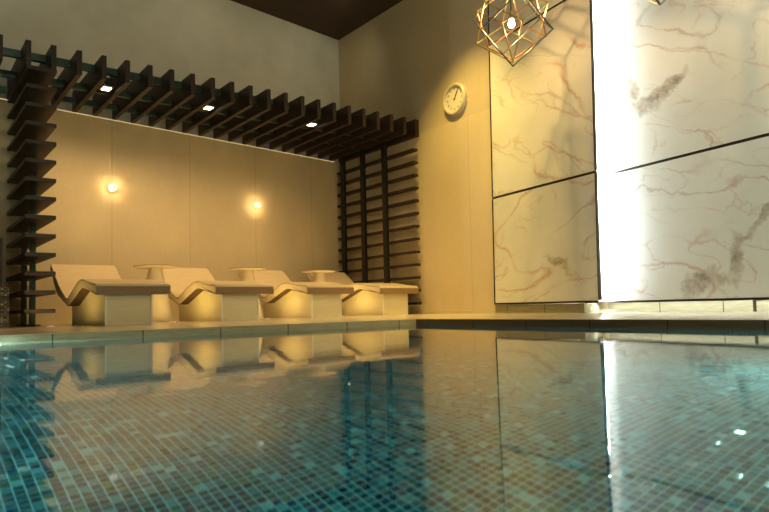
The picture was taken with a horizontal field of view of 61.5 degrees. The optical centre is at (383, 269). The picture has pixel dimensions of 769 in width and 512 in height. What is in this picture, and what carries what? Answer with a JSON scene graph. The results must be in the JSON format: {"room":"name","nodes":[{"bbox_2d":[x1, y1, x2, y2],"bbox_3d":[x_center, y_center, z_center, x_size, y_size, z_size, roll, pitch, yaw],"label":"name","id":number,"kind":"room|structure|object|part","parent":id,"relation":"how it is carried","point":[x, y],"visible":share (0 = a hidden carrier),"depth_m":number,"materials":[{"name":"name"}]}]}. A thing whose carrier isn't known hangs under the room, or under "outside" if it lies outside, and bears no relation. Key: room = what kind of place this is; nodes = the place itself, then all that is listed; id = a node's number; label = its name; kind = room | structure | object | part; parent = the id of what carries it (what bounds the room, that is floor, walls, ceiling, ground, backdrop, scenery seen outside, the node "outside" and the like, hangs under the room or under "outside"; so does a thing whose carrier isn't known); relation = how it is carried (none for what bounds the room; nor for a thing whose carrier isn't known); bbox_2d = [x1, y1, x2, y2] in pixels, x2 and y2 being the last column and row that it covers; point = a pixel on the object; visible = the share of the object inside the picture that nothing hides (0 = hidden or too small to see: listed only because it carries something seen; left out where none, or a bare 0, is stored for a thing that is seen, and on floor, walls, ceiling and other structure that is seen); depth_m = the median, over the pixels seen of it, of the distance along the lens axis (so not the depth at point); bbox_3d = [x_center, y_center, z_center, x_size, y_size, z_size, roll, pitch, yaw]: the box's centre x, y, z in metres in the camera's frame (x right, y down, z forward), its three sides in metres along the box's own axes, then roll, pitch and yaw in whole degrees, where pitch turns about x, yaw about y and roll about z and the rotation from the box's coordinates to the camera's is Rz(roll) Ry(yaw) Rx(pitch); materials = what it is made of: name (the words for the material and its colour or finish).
{"room":"indoor swimming pool","nodes":[
{"label":"indoor swimming pool","id":0,"kind":"room"},
{"bbox_2d":[0,0,339,161],"bbox_3d":[-5.005,-1.633,6.147,0.218,4.483,12.584,-5,-5,44],"label":"wall","id":1,"kind":"structure","parent":0,"point":[225,41],"depth_m":8.52,"materials":[{"name":"paint"}]},
{"bbox_2d":[108,184,117,191],"bbox_3d":[-3.212,-0.969,7.673,0.076,0.092,0.092,-5,-5,44],"label":"wall sconce","id":2,"kind":"object","parent":1,"relation":"attached to","point":[112,187],"visible":1,"depth_m":7.66,"materials":[{"name":"white glass"}]},
{"bbox_2d":[0,98,333,161],"bbox_3d":[-5.019,-1.853,5.948,0.005,0.009,12.078,-5,-5,44],"label":"trim","id":3,"kind":"structure","parent":1,"relation":"attached to","point":[0,98],"depth_m":8.36,"materials":[{"name":"black metal"}]},
{"bbox_2d":[0,99,341,325],"bbox_3d":[-4.976,-0.631,5.917,0.030,2.455,12.355,-5,-5,44],"label":"wall panel","id":4,"kind":"object","parent":1,"relation":"attached to","point":[181,200],"depth_m":8.21,"materials":[{"name":"beige wood"}]},
{"bbox_2d":[253,202,260,208],"bbox_3d":[-1.791,-0.904,9.122,0.076,0.092,0.092,-5,-5,44],"label":"wall sconce","id":5,"kind":"object","parent":1,"relation":"attached to","point":[256,205],"visible":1,"depth_m":9.10,"materials":[{"name":"white glass"}]},
{"bbox_2d":[231,0,402,39],"bbox_3d":[-1.563,-4.302,1.527,12.620,0.150,14.200,1,-4,-37],"label":"ceiling","id":6,"kind":"structure","parent":0,"point":[336,19],"depth_m":9.50,"materials":[{"name":"brown paint"}]},
{"bbox_2d":[472,0,553,66],"bbox_3d":[1.202,-2.969,6.206,0.789,2.101,0.720,1,-4,-37],"label":"pendant lamp","id":7,"kind":"object","parent":6,"relation":"hanging from","point":[511,23],"visible":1,"depth_m":6.14,"materials":[{"name":"gold metal"}]},
{"bbox_3d":[1.216,-2.345,6.170,0.064,0.090,0.064,1,-4,-37],"label":"bulb","id":8,"kind":"part","parent":7,"relation":"part of","materials":[{"name":"white glass"}]},
{"bbox_2d":[648,0,665,5],"bbox_3d":[1.852,-2.963,4.469,0.789,2.343,0.720,1,-4,-37],"label":"pendant lamp","id":9,"kind":"object","parent":6,"relation":"hanging from","point":[657,2],"visible":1,"depth_m":4.39,"materials":[{"name":"gold metal"}]},
{"bbox_2d":[0,312,768,335],"bbox_3d":[-1.478,0.245,1.375,12.320,0.042,14.000,1,-4,-37],"label":"floor","id":10,"kind":"structure","parent":0,"point":[58,328],"depth_m":5.73,"materials":[{"name":"stone"}]},
{"bbox_2d":[0,287,8,326],"bbox_3d":[-4.246,0.358,5.850,1.435,0.378,0.430,1,-4,-37],"label":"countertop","id":11,"kind":"structure","parent":10,"relation":"on","point":[4,291],"depth_m":6.09,"materials":[{"name":"tile"}]},
{"bbox_2d":[0,238,2,286],"bbox_3d":[-3.928,-0.058,6.193,0.442,0.477,0.260,1,-4,-37],"label":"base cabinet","id":12,"kind":"object","parent":11,"relation":"on","point":[1,239],"visible":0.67,"depth_m":6.22,"materials":[{"name":"brown wood"}]},
{"bbox_2d":[50,264,170,325],"bbox_3d":[-2.743,0.224,6.383,0.647,0.638,1.674,1,-4,-39],"label":"lounger","id":13,"kind":"object","parent":10,"relation":"on","point":[97,295],"visible":0.99,"depth_m":5.87,"materials":[{"name":"tile"}]},
{"bbox_3d":[-2.745,0.154,6.388,0.643,0.408,1.670,1,-4,-39],"label":"underside panel","id":14,"kind":"part","parent":13,"relation":"part of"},
{"bbox_3d":[-2.421,0.349,5.621,0.012,0.285,0.012,1,-4,-39],"label":"corner trim","id":15,"kind":"part","parent":13,"relation":"part of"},
{"bbox_3d":[-2.739,0.097,6.382,0.647,0.384,1.647,1,-4,-39],"label":"seat","id":16,"kind":"part","parent":13,"relation":"part of","materials":[{"name":"tile"}]},
{"bbox_3d":[-2.112,0.356,5.875,0.012,0.285,0.012,1,-4,-39],"label":"corner trim","id":17,"kind":"part","parent":13,"relation":"part of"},
{"bbox_2d":[133,264,176,321],"bbox_3d":[-2.467,0.267,6.979,0.456,0.607,0.456,1,-4,-37],"label":"side table","id":18,"kind":"object","parent":10,"relation":"on","point":[161,308],"visible":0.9,"depth_m":6.88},
{"bbox_2d":[0,34,421,325],"bbox_3d":[-2.055,-0.709,8.036,4.992,2.657,1.902,1,-4,-37],"label":"pergola","id":19,"kind":"object","parent":10,"relation":"on","point":[341,134],"visible":0.91,"depth_m":7.38,"materials":[{"name":"brown wood"}]},
{"bbox_3d":[-3.846,-0.637,6.917,0.050,2.470,0.060,1,-4,-37],"label":"post","id":20,"kind":"part","parent":19,"relation":"part of","materials":[{"name":"brown wood"}]},
{"bbox_3d":[-3.525,-0.669,6.496,0.050,2.470,0.060,1,-4,-37],"label":"post","id":21,"kind":"part","parent":19,"relation":"part of","materials":[{"name":"brown wood"}]},
{"bbox_2d":[97,78,114,92],"bbox_3d":[-2.902,-1.930,6.751,0.130,0.104,0.220,1,-4,-37],"label":"recessed light","id":22,"kind":"object","parent":19,"relation":"attached to","point":[108,85],"visible":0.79,"depth_m":6.69,"materials":[{"name":"black metal"}]},
{"bbox_3d":[-1.689,-2.023,7.588,4.950,0.072,0.050,1,-4,-37],"label":"rail","id":23,"kind":"part","parent":19,"relation":"part of","materials":[{"name":"green metal"}]},
{"bbox_3d":[-2.204,-1.868,8.261,4.950,0.065,0.040,1,-4,-37],"label":"rail","id":24,"kind":"part","parent":19,"relation":"part of","materials":[{"name":"green metal"}]},
{"bbox_3d":[-1.886,-1.900,7.844,4.950,0.065,0.050,1,-4,-37],"label":"rail","id":25,"kind":"part","parent":19,"relation":"part of","materials":[{"name":"green metal"}]},
{"bbox_2d":[200,99,216,110],"bbox_3d":[-2.033,-1.908,7.475,0.130,0.104,0.220,1,-4,-37],"label":"recessed light","id":26,"kind":"object","parent":19,"relation":"attached to","point":[213,104],"visible":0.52,"depth_m":7.42,"materials":[{"name":"black metal"}]},
{"bbox_2d":[305,119,319,126],"bbox_3d":[-0.928,-1.889,8.252,0.130,0.104,0.220,1,-4,-37],"label":"recessed light","id":27,"kind":"object","parent":19,"relation":"attached to","point":[317,122],"visible":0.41,"depth_m":8.22,"materials":[{"name":"black metal"}]},
{"bbox_3d":[-0.618,-0.532,10.042,0.045,2.470,0.090,1,-4,-37],"label":"post","id":28,"kind":"part","parent":19,"relation":"part of","materials":[{"name":"brown wood"}]},
{"bbox_3d":[-0.297,-0.564,9.621,0.045,2.470,0.090,1,-4,-37],"label":"post","id":29,"kind":"part","parent":19,"relation":"part of","materials":[{"name":"brown wood"}]},
{"bbox_3d":[0.027,-0.596,9.197,0.045,2.470,0.090,1,-4,-37],"label":"post","id":30,"kind":"part","parent":19,"relation":"part of","materials":[{"name":"brown wood"}]},
{"bbox_2d":[162,268,273,320],"bbox_3d":[-1.938,0.253,7.221,0.647,0.638,1.674,1,-4,-39],"label":"lounger","id":31,"kind":"object","parent":10,"relation":"on","point":[199,297],"visible":0.91,"depth_m":6.71,"materials":[{"name":"tile"}]},
{"bbox_3d":[-1.941,0.184,7.226,0.643,0.408,1.670,1,-4,-39],"label":"underside panel","id":32,"kind":"part","parent":31,"relation":"part of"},
{"bbox_3d":[-1.935,0.126,7.220,0.647,0.384,1.647,1,-4,-39],"label":"seat","id":33,"kind":"part","parent":31,"relation":"part of","materials":[{"name":"tile"}]},
{"bbox_3d":[-1.616,0.379,6.459,0.012,0.285,0.012,1,-4,-39],"label":"corner trim","id":34,"kind":"part","parent":31,"relation":"part of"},
{"bbox_3d":[-1.308,0.386,6.713,0.012,0.285,0.012,1,-4,-39],"label":"corner trim","id":35,"kind":"part","parent":31,"relation":"part of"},
{"bbox_2d":[228,267,265,318],"bbox_3d":[-1.644,0.294,7.781,0.456,0.607,0.456,1,-4,-37],"label":"side table","id":36,"kind":"object","parent":10,"relation":"on","point":[247,274],"visible":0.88,"depth_m":7.72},
{"bbox_2d":[238,270,353,317],"bbox_3d":[-1.134,0.283,8.059,0.647,0.638,1.674,1,-4,-39],"label":"lounger","id":37,"kind":"object","parent":10,"relation":"on","point":[289,299],"visible":0.91,"depth_m":7.55,"materials":[{"name":"tile"}]},
{"bbox_3d":[-1.137,0.213,8.064,0.643,0.408,1.670,1,-4,-39],"label":"underside panel","id":38,"kind":"part","parent":37,"relation":"part of","materials":[{"name":"beige"}]},
{"bbox_3d":[-1.130,0.156,8.059,0.647,0.384,1.647,1,-4,-39],"label":"seat","id":39,"kind":"part","parent":37,"relation":"part of","materials":[{"name":"tile"}]},
{"bbox_3d":[-0.812,0.408,7.297,0.012,0.285,0.012,1,-4,-39],"label":"corner trim","id":40,"kind":"part","parent":37,"relation":"part of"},
{"bbox_3d":[-0.503,0.415,7.551,0.012,0.285,0.012,1,-4,-39],"label":"corner trim","id":41,"kind":"part","parent":37,"relation":"part of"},
{"bbox_2d":[302,270,334,281],"bbox_3d":[-0.872,0.327,8.656,0.456,0.607,0.456,1,-4,-37],"label":"side table","id":42,"kind":"object","parent":10,"relation":"on","point":[318,275],"visible":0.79,"depth_m":8.59,"materials":[{"name":"beige stone"}]},
{"bbox_2d":[307,272,418,315],"bbox_3d":[-0.329,0.312,8.897,0.647,0.638,1.674,1,-4,-39],"label":"lounger","id":43,"kind":"object","parent":10,"relation":"on","point":[367,298],"visible":0.83,"depth_m":8.37,"materials":[{"name":"tile"}]},
{"bbox_3d":[-0.332,0.243,8.902,0.643,0.408,1.670,1,-4,-39],"label":"underside panel","id":44,"kind":"part","parent":43,"relation":"part of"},
{"bbox_3d":[-0.326,0.185,8.897,0.647,0.384,1.647,1,-4,-39],"label":"seat","id":45,"kind":"part","parent":43,"relation":"part of","materials":[{"name":"tile"}]},
{"bbox_2d":[0,324,768,511],"bbox_3d":[-0.805,0.225,0.192,9.958,0.001,9.306,1,-4,-37],"label":"pool water","id":46,"kind":"object","parent":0,"point":[410,417],"visible":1,"depth_m":1.09,"materials":[{"name":"teal liquid"}]},
{"bbox_2d":[339,0,489,132],"bbox_3d":[3.373,-1.882,5.231,0.200,4.483,14.000,1,-4,-37],"label":"wall","id":47,"kind":"structure","parent":0,"point":[403,61],"depth_m":8.91,"materials":[{"name":"paint"}]},
{"bbox_2d":[443,83,466,115],"bbox_3d":[0.904,-2.175,8.269,0.062,0.406,0.406,1,-4,-37],"label":"wall clock","id":48,"kind":"object","parent":47,"relation":"attached to","point":[455,96],"visible":1,"depth_m":8.25,"materials":[{"name":"white plastic"}]},
{"bbox_2d":[427,309,614,313],"bbox_3d":[3.773,0.265,4.461,0.014,0.030,10.550,1,-4,-37],"label":"baseboard","id":49,"kind":"structure","parent":47,"relation":"attached to","point":[602,310],"depth_m":8.10,"materials":[{"name":"stone"}]},
{"bbox_2d":[346,109,737,313],"bbox_3d":[3.480,-0.925,4.894,0.006,2.468,13.450,1,-4,-37],"label":"wall panel","id":50,"kind":"object","parent":47,"relation":"attached to","point":[453,168],"depth_m":8.47,"materials":[{"name":"beige wood"}]},
{"bbox_2d":[495,303,601,312],"bbox_3d":[1.664,0.428,7.004,0.300,0.096,1.401,1,-4,-37],"label":"trim","id":51,"kind":"structure","parent":47,"relation":"attached to","point":[574,307],"depth_m":6.77,"materials":[{"name":"tile"}]},
{"bbox_2d":[492,171,600,304],"bbox_3d":[1.676,-0.266,6.911,0.035,1.266,1.648,0,-4,-28],"label":"marble panel","id":52,"kind":"object","parent":51,"relation":"on","point":[546,237],"visible":1,"depth_m":6.78,"materials":[{"name":"beige stone"}]},
{"bbox_3d":[1.305,-0.213,7.622,0.034,1.224,0.040,0,-4,-28],"label":"edge trim","id":53,"kind":"part","parent":52,"relation":"part of","materials":[{"name":"brown metal"}]},
{"bbox_2d":[489,0,597,196],"bbox_3d":[1.653,-1.814,6.976,0.034,1.829,1.658,0,-4,-28],"label":"marble panel","id":54,"kind":"object","parent":52,"relation":"on","point":[543,106],"visible":0.82,"depth_m":6.83,"materials":[{"name":"beige stone"}]},
{"bbox_3d":[1.282,-1.753,7.686,0.034,1.805,0.050,0,-4,-28],"label":"edge trim","id":55,"kind":"part","parent":54,"relation":"part of","materials":[{"name":"brown metal"}]},
{"bbox_2d":[488,0,562,44],"bbox_3d":[1.630,-3.349,7.040,0.034,1.239,1.648,0,-4,-28],"label":"marble panel","id":56,"kind":"object","parent":54,"relation":"on","point":[493,25],"visible":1,"depth_m":7.41,"materials":[{"name":"beige stone"}]},
{"bbox_3d":[1.258,-3.299,7.751,0.034,1.239,0.040,0,-4,-28],"label":"edge trim","id":57,"kind":"part","parent":56,"relation":"part of","materials":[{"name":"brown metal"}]},
{"bbox_3d":[1.641,-2.716,7.020,0.026,0.024,1.616,0,-4,-28],"label":"edge trim","id":58,"kind":"part","parent":54,"relation":"part of","materials":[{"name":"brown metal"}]},
{"bbox_3d":[2.027,-1.852,6.261,0.033,1.805,0.042,0,-4,-28],"label":"edge trim","id":59,"kind":"part","parent":54,"relation":"part of","materials":[{"name":"white stone"}]},
{"bbox_2d":[598,197,602,298],"bbox_3d":[2.030,-1.840,6.435,0.126,4.280,0.035,0,-4,-28],"label":"light strip","id":60,"kind":"object","parent":54,"relation":"attached to","point":[598,197],"visible":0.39,"depth_m":6.34,"materials":[{"name":"white plastic"}]},
{"bbox_3d":[1.668,-0.886,6.943,0.026,0.024,1.616,0,-4,-28],"label":"edge trim","id":61,"kind":"part","parent":52,"relation":"part of","materials":[{"name":"brown metal"}]},
{"bbox_3d":[1.673,0.358,6.884,0.012,0.018,1.616,0,-4,-28],"label":"edge trim","id":62,"kind":"part","parent":52,"relation":"part of","materials":[{"name":"brown metal"}]},
{"bbox_3d":[2.050,-0.313,6.196,0.033,1.224,0.032,0,-4,-28],"label":"edge trim","id":63,"kind":"part","parent":52,"relation":"part of","materials":[{"name":"brown metal"}]},
{"bbox_2d":[593,133,768,302],"bbox_3d":[2.636,-0.363,5.555,0.036,1.274,2.526,0,-4,-28],"label":"marble panel","id":64,"kind":"object","parent":47,"relation":"attached to","point":[693,226],"visible":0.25,"depth_m":5.55,"materials":[{"name":"white stone"}]},
{"bbox_3d":[2.636,0.265,5.523,0.012,0.018,2.504,0,-4,-28],"label":"edge trim","id":65,"kind":"part","parent":64,"relation":"part of","materials":[{"name":"brown metal"}]},
{"bbox_3d":[2.631,-0.987,5.583,0.026,0.024,2.504,0,-4,-28],"label":"edge trim","id":66,"kind":"part","parent":64,"relation":"part of","materials":[{"name":"brown metal"}]},
{"bbox_2d":[593,0,768,175],"bbox_3d":[2.610,-2.536,5.638,0.032,3.070,2.541,0,-4,-28],"label":"marble panel","id":67,"kind":"object","parent":47,"relation":"attached to","point":[673,78],"visible":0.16,"depth_m":5.67,"materials":[{"name":"white stone"}]},
{"bbox_2d":[607,300,760,311],"bbox_3d":[2.580,0.341,5.838,0.262,0.092,1.530,1,-4,-37],"label":"trim","id":68,"kind":"structure","parent":47,"relation":"attached to","point":[740,305],"depth_m":5.66,"materials":[{"name":"tile"}]},
{"bbox_2d":[756,300,768,311],"bbox_3d":[3.292,0.264,4.756,0.435,0.088,1.000,1,-4,-37],"label":"trim","id":69,"kind":"structure","parent":47,"relation":"attached to","point":[763,305],"depth_m":5.08,"materials":[{"name":"tile"}]},
{"bbox_3d":[-3.623,1.153,3.873,9.958,0.595,0.060,1,-4,-37],"label":"wall","id":70,"kind":"structure","parent":0,"visible":0},
{"bbox_2d":[0,319,415,342],"bbox_3d":[-3.631,0.655,3.897,9.958,0.401,0.052,1,-4,-37],"label":"edging","id":71,"kind":"object","parent":70,"relation":"on","point":[163,332],"visible":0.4,"depth_m":5.39,"materials":[{"name":"tile"}]},
{"bbox_3d":[3.197,0.953,3.186,0.060,0.595,9.306,1,-4,-37],"label":"wall","id":72,"kind":"structure","parent":0,"visible":0},
{"bbox_2d":[416,319,768,327],"bbox_3d":[3.181,0.456,3.210,0.052,0.401,9.304,1,-4,-37],"label":"edging","id":73,"kind":"object","parent":72,"relation":"on","point":[624,323],"visible":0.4,"depth_m":4.99,"materials":[{"name":"tile"}]}
]}

